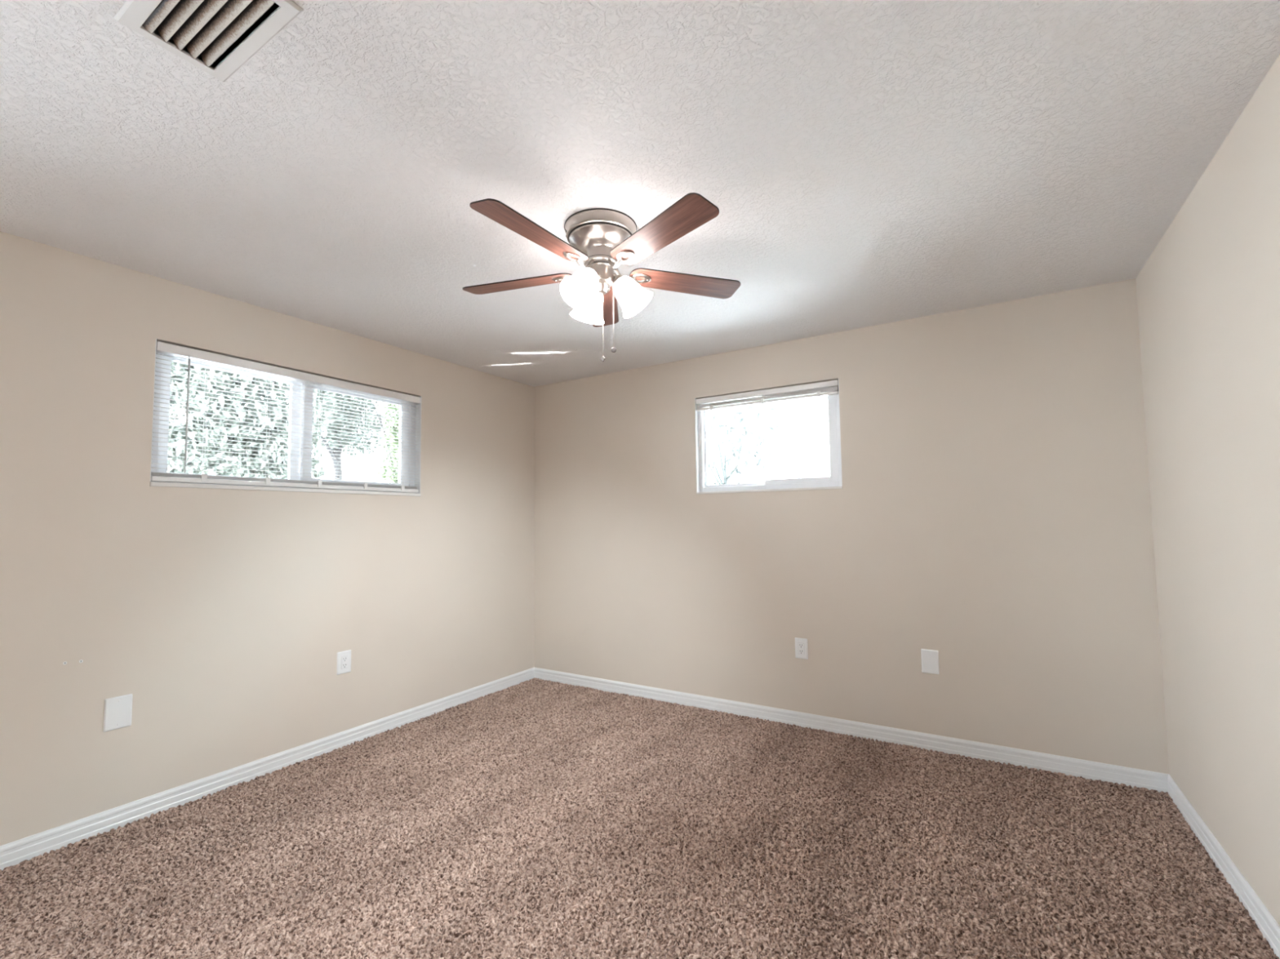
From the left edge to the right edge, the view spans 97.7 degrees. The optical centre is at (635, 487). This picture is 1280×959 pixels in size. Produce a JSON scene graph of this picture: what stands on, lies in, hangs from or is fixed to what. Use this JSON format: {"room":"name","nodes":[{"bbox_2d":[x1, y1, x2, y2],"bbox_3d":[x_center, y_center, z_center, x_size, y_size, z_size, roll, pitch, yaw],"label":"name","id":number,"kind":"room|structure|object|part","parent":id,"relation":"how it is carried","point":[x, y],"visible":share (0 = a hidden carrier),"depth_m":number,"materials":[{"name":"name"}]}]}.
{"room":"empty bedroom","nodes":[
{"label":"empty bedroom","id":0,"kind":"room"},
{"bbox_2d":[0,231,533,845],"bbox_3d":[-2.157,0.204,2.749,0.150,2.740,4.700,-3,-4,32],"label":"wall","id":1,"kind":"structure","parent":0,"point":[225,616],"depth_m":2.67,"materials":[{"name":"beige paint"}]},
{"bbox_2d":[102,693,132,732],"bbox_3d":[-2.235,0.973,2.412,0.008,0.137,0.092,-3,-4,32],"label":"blank wall plate","id":2,"kind":"object","parent":1,"relation":"attached to","point":[117,711],"visible":1,"depth_m":2.41,"materials":[{"name":"white plastic"}]},
{"bbox_2d":[0,667,534,871],"bbox_3d":[-1.700,1.465,3.234,0.012,0.096,3.280,-3,-4,32],"label":"baseboard","id":3,"kind":"structure","parent":1,"relation":"attached to","point":[13,853],"depth_m":2.70,"materials":[{"name":"white wood"}]},
{"bbox_2d":[151,352,416,493],"bbox_3d":[-1.913,-0.320,3.220,0.075,0.663,1.440,-3,-4,32],"label":"window","id":4,"kind":"structure","parent":1,"relation":"in","point":[408,483],"depth_m":3.19,"materials":[{"name":"white plastic"}]},
{"bbox_2d":[151,341,420,493],"bbox_3d":[-1.852,-0.320,3.183,0.063,0.650,1.428,-3,-4,32],"label":"window blind","id":5,"kind":"object","parent":4,"relation":"attached to","point":[189,353],"visible":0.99,"depth_m":3.00,"materials":[{"name":"white plastic"}]},
{"bbox_3d":[-2.121,-0.335,2.750,0.028,0.584,0.002,-3,-4,32],"label":"ladder cord","id":6,"kind":"part","parent":5,"relation":"part of","materials":[{"name":"white fabric"}]},
{"bbox_3d":[-1.970,-0.322,2.993,0.028,0.584,0.002,-3,-4,32],"label":"ladder cord","id":7,"kind":"part","parent":5,"relation":"part of","materials":[{"name":"white fabric"}]},
{"bbox_3d":[-1.849,-0.008,3.164,0.028,0.024,1.424,-3,-4,32],"label":"rail","id":8,"kind":"part","parent":5,"relation":"part of","materials":[{"name":"white plastic"}]},
{"bbox_3d":[-1.826,-0.310,3.225,0.028,0.584,0.002,-3,-4,32],"label":"ladder cord","id":9,"kind":"part","parent":5,"relation":"part of","materials":[{"name":"white fabric"}]},
{"bbox_3d":[-1.679,-0.297,3.463,0.028,0.584,0.002,-3,-4,32],"label":"ladder cord","id":10,"kind":"part","parent":5,"relation":"part of","materials":[{"name":"white fabric"}]},
{"bbox_3d":[-1.542,-0.285,3.684,0.028,0.584,0.002,-3,-4,32],"label":"ladder cord","id":11,"kind":"part","parent":5,"relation":"part of","materials":[{"name":"white fabric"}]},
{"bbox_3d":[-1.726,-0.302,3.490,0.026,0.586,0.694,-3,-4,32],"label":"sash frame","id":12,"kind":"part","parent":4,"relation":"part of","materials":[{"name":"white plastic"}]},
{"bbox_2d":[150,481,420,496],"bbox_3d":[-1.883,0.020,3.184,0.136,0.020,1.440,-3,-4,32],"label":"sill","id":13,"kind":"structure","parent":1,"relation":"attached to","point":[152,483],"depth_m":2.97,"materials":[{"name":"white paint"}]},
{"bbox_2d":[150,338,421,493],"bbox_3d":[-1.894,-0.321,3.209,0.139,0.663,1.440,-3,-4,32],"label":"window reveal","id":14,"kind":"structure","parent":1,"relation":"in","point":[418,447],"depth_m":3.79,"materials":[{"name":"beige paint"}]},
{"bbox_2d":[336,649,351,675],"bbox_3d":[-1.705,1.023,3.267,0.008,0.129,0.084,-3,-4,32],"label":"wall outlet","id":15,"kind":"object","parent":1,"relation":"attached to","point":[344,658],"visible":1,"depth_m":3.26,"materials":[{"name":"white plastic"}]},
{"bbox_2d":[341,655,347,669],"bbox_3d":[-1.702,1.023,3.265,0.003,0.070,0.037,-3,-4,32],"label":"receptacle","id":16,"kind":"object","parent":15,"relation":"attached to","point":[344,658],"depth_m":3.26,"materials":[{"name":"grey plastic"}]},
{"bbox_2d":[0,0,1279,386],"bbox_3d":[-0.412,-1.145,1.829,3.897,0.200,4.550,-3,-4,32],"label":"ceiling","id":17,"kind":"structure","parent":0,"point":[863,163],"depth_m":1.75,"materials":[{"name":"white paint"}]},
{"bbox_2d":[113,0,303,82],"bbox_3d":[-0.970,-1.144,1.269,0.385,0.157,0.219,-3,-4,32],"label":"ceiling vent","id":18,"kind":"object","parent":17,"relation":"in","point":[207,28],"visible":1,"depth_m":1.29,"materials":[{"name":"white metal"}]},
{"bbox_2d":[462,192,740,361],"bbox_3d":[-0.163,-0.765,2.166,1.161,0.524,1.125,-3,-4,32],"label":"ceiling fan","id":19,"kind":"object","parent":17,"relation":"hanging from","point":[605,238],"visible":1,"depth_m":2.12,"materials":[{"name":"brown wood"}]},
{"bbox_3d":[-0.481,-0.839,2.302,0.481,0.006,0.131,-2,7,17],"label":"blade","id":20,"kind":"part","parent":19,"relation":"part of","materials":[{"name":"brown wood"}]},
{"bbox_3d":[-0.342,-0.864,1.905,0.131,0.006,0.481,10,3,35],"label":"blade","id":21,"kind":"part","parent":19,"relation":"part of","materials":[{"name":"brown wood"}]},
{"bbox_3d":[-0.204,-0.751,2.087,0.145,0.158,0.155,-3,-4,32],"label":"lamp shade","id":22,"kind":"part","parent":19,"relation":"part of","materials":[{"name":"white glass"}]},
{"bbox_3d":[-0.191,-0.776,2.110,0.056,0.085,0.075,-3,-4,32],"label":"bulb","id":23,"kind":"part","parent":19,"relation":"part of","materials":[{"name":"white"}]},
{"bbox_3d":[-0.192,-0.738,2.312,0.152,0.158,0.141,-3,-4,32],"label":"lamp shade","id":24,"kind":"part","parent":19,"relation":"part of","materials":[{"name":"white glass"}]},
{"bbox_3d":[-0.132,-0.664,2.234,0.003,0.290,0.002,-3,-4,32],"label":"pull chain","id":25,"kind":"part","parent":19,"relation":"part of","materials":[{"name":"silver metal"}]},
{"bbox_3d":[-0.145,-0.827,2.557,0.131,0.006,0.481,-11,-3,-2],"label":"blade","id":26,"kind":"part","parent":19,"relation":"part of","materials":[{"name":"brown wood"}]},
{"bbox_3d":[-0.089,-0.683,2.192,0.003,0.278,0.002,-3,-4,32],"label":"pull chain","id":27,"kind":"part","parent":19,"relation":"part of","materials":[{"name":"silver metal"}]},
{"bbox_3d":[-0.004,-0.747,2.193,0.152,0.158,0.140,-3,-4,32],"label":"lamp shade","id":28,"kind":"part","parent":19,"relation":"part of","materials":[{"name":"white glass"}]},
{"bbox_3d":[0.079,-0.869,1.914,0.131,0.006,0.481,15,-12,-36],"label":"blade","id":29,"kind":"part","parent":19,"relation":"part of","materials":[{"name":"brown wood"}]},
{"bbox_3d":[0.201,-0.846,2.317,0.481,0.006,0.131,1,-15,-19],"label":"blade","id":30,"kind":"part","parent":19,"relation":"part of","materials":[{"name":"brown wood"}]},
{"bbox_2d":[207,804,1137,958],"bbox_3d":[-0.382,1.446,1.671,3.897,0.088,4.550,-3,-4,32],"label":"floor","id":31,"kind":"structure","parent":0,"point":[752,805],"depth_m":1.92,"materials":[{"name":"brown carpet"}]},
{"bbox_2d":[0,677,1279,958],"bbox_3d":[-0.070,1.421,2.179,3.875,0.031,3.339,-3,-4,32],"label":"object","id":32,"kind":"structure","parent":31,"relation":"on","point":[571,790],"depth_m":2.12,"materials":[{"name":"brown carpet"}]},
{"bbox_2d":[533,278,1168,773],"bbox_3d":[0.839,0.230,3.747,4.197,2.740,0.150,-3,-4,32],"label":"wall","id":33,"kind":"structure","parent":0,"point":[991,513],"depth_m":3.23,"materials":[{"name":"beige paint"}]},
{"bbox_2d":[694,382,842,492],"bbox_3d":[0.876,-0.317,3.748,0.980,0.669,0.139,-3,-4,32],"label":"window reveal","id":34,"kind":"structure","parent":33,"relation":"in","point":[696,408],"depth_m":3.96,"materials":[{"name":"white paint"}]},
{"bbox_2d":[696,486,842,494],"bbox_3d":[0.873,0.024,3.716,0.980,0.014,0.126,-3,-4,32],"label":"sill","id":35,"kind":"structure","parent":33,"relation":"attached to","point":[828,487],"depth_m":3.63,"materials":[{"name":"white paint"}]},
{"bbox_2d":[697,394,841,492],"bbox_3d":[0.882,-0.316,3.759,0.980,0.669,0.075,-3,-4,32],"label":"window","id":36,"kind":"structure","parent":33,"relation":"in","point":[835,478],"depth_m":3.66,"materials":[{"name":"white plastic"}]},
{"bbox_2d":[696,379,838,411],"bbox_3d":[0.846,-0.600,3.722,0.968,0.091,0.034,-3,-4,32],"label":"window blind","id":37,"kind":"object","parent":36,"relation":"attached to","point":[826,388],"visible":1,"depth_m":3.69,"materials":[{"name":"white plastic"}]},
{"bbox_3d":[0.847,-0.569,3.721,0.962,0.016,0.028,-3,-4,32],"label":"rail","id":38,"kind":"part","parent":37,"relation":"part of","materials":[{"name":"white plastic"}]},
{"bbox_3d":[1.062,-0.326,3.628,0.477,0.601,0.026,-3,-4,32],"label":"sash frame","id":39,"kind":"part","parent":36,"relation":"part of","materials":[{"name":"white plastic"}]},
{"bbox_2d":[795,637,808,659],"bbox_3d":[1.033,1.007,3.492,0.078,0.126,0.008,-3,-4,32],"label":"wall outlet","id":40,"kind":"object","parent":33,"relation":"attached to","point":[801,644],"visible":1,"depth_m":3.49,"materials":[{"name":"white plastic"}]},
{"bbox_2d":[798,642,804,654],"bbox_3d":[1.032,1.007,3.490,0.037,0.070,0.003,-3,-4,32],"label":"receptacle","id":41,"kind":"object","parent":40,"relation":"attached to","point":[801,645],"depth_m":3.49,"materials":[{"name":"grey plastic"}]},
{"bbox_2d":[534,667,1168,792],"bbox_3d":[0.811,1.458,3.603,3.897,0.096,0.012,-3,-4,32],"label":"baseboard","id":42,"kind":"structure","parent":33,"relation":"attached to","point":[1095,771],"depth_m":3.19,"materials":[{"name":"white wood"}]},
{"bbox_2d":[920,648,939,674],"bbox_3d":[1.640,0.973,3.118,0.086,0.131,0.008,-3,-4,32],"label":"blank wall plate","id":43,"kind":"object","parent":33,"relation":"attached to","point":[930,658],"visible":1,"depth_m":3.12,"materials":[{"name":"white plastic"}]},
{"bbox_2d":[1135,53,1279,925],"bbox_3d":[1.284,0.035,0.626,0.150,2.740,4.700,-3,-4,32],"label":"wall","id":44,"kind":"structure","parent":0,"point":[1208,291],"depth_m":1.86,"materials":[{"name":"beige paint"}]},
{"bbox_2d":[1167,774,1279,958],"bbox_3d":[1.269,1.273,0.657,0.012,0.096,4.550,-3,-4,32],"label":"baseboard","id":45,"kind":"structure","parent":44,"relation":"attached to","point":[1269,928],"depth_m":1.94,"materials":[{"name":"white wood"}]},
{"label":"outside","id":46,"kind":"structure","parent":0,"visible":0},
{"bbox_3d":[-0.838,1.975,4.604,80.000,0.200,80.000,-3,-4,32],"label":"ground","id":47,"kind":"structure","parent":46,"visible":0},
{"bbox_2d":[167,361,337,479],"bbox_3d":[-5.469,-0.248,7.091,2.028,4.655,3.149,-3,-4,32],"label":"tree","id":48,"kind":"object","parent":47,"relation":"on","point":[218,469],"visible":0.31,"depth_m":6.92,"materials":[{"name":"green plant"}]},
{"bbox_2d":[312,393,385,479],"bbox_3d":[-5.211,-0.081,9.890,1.207,4.655,1.697,-3,-4,32],"label":"tree","id":49,"kind":"object","parent":47,"relation":"on","point":[356,442],"visible":0.32,"depth_m":9.84,"materials":[{"name":"grey plant"}]},
{"bbox_2d":[371,400,399,483],"bbox_3d":[-3.821,0.170,9.274,0.953,4.051,0.972,-3,-4,32],"label":"tree","id":50,"kind":"object","parent":47,"relation":"on","point":[392,475],"visible":0.13,"depth_m":9.13,"materials":[{"name":"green plant"}]},
{"bbox_2d":[706,404,783,484],"bbox_3d":[1.301,0.399,7.004,1.140,3.194,0.932,-2,-4,17],"label":"tree","id":51,"kind":"object","parent":47,"relation":"on","point":[726,478],"visible":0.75,"depth_m":6.99,"materials":[{"name":"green plant"}]},
{"bbox_2d":[706,398,805,484],"bbox_3d":[1.436,-0.324,9.236,0.200,4.900,9.750,-3,-4,32],"label":"sky","id":52,"kind":"structure","parent":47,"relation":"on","point":[785,462],"depth_m":10.64,"materials":[{"name":"white"}]},
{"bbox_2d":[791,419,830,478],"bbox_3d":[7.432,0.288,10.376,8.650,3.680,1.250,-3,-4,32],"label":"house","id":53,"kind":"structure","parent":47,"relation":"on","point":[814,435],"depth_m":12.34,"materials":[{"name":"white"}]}
]}

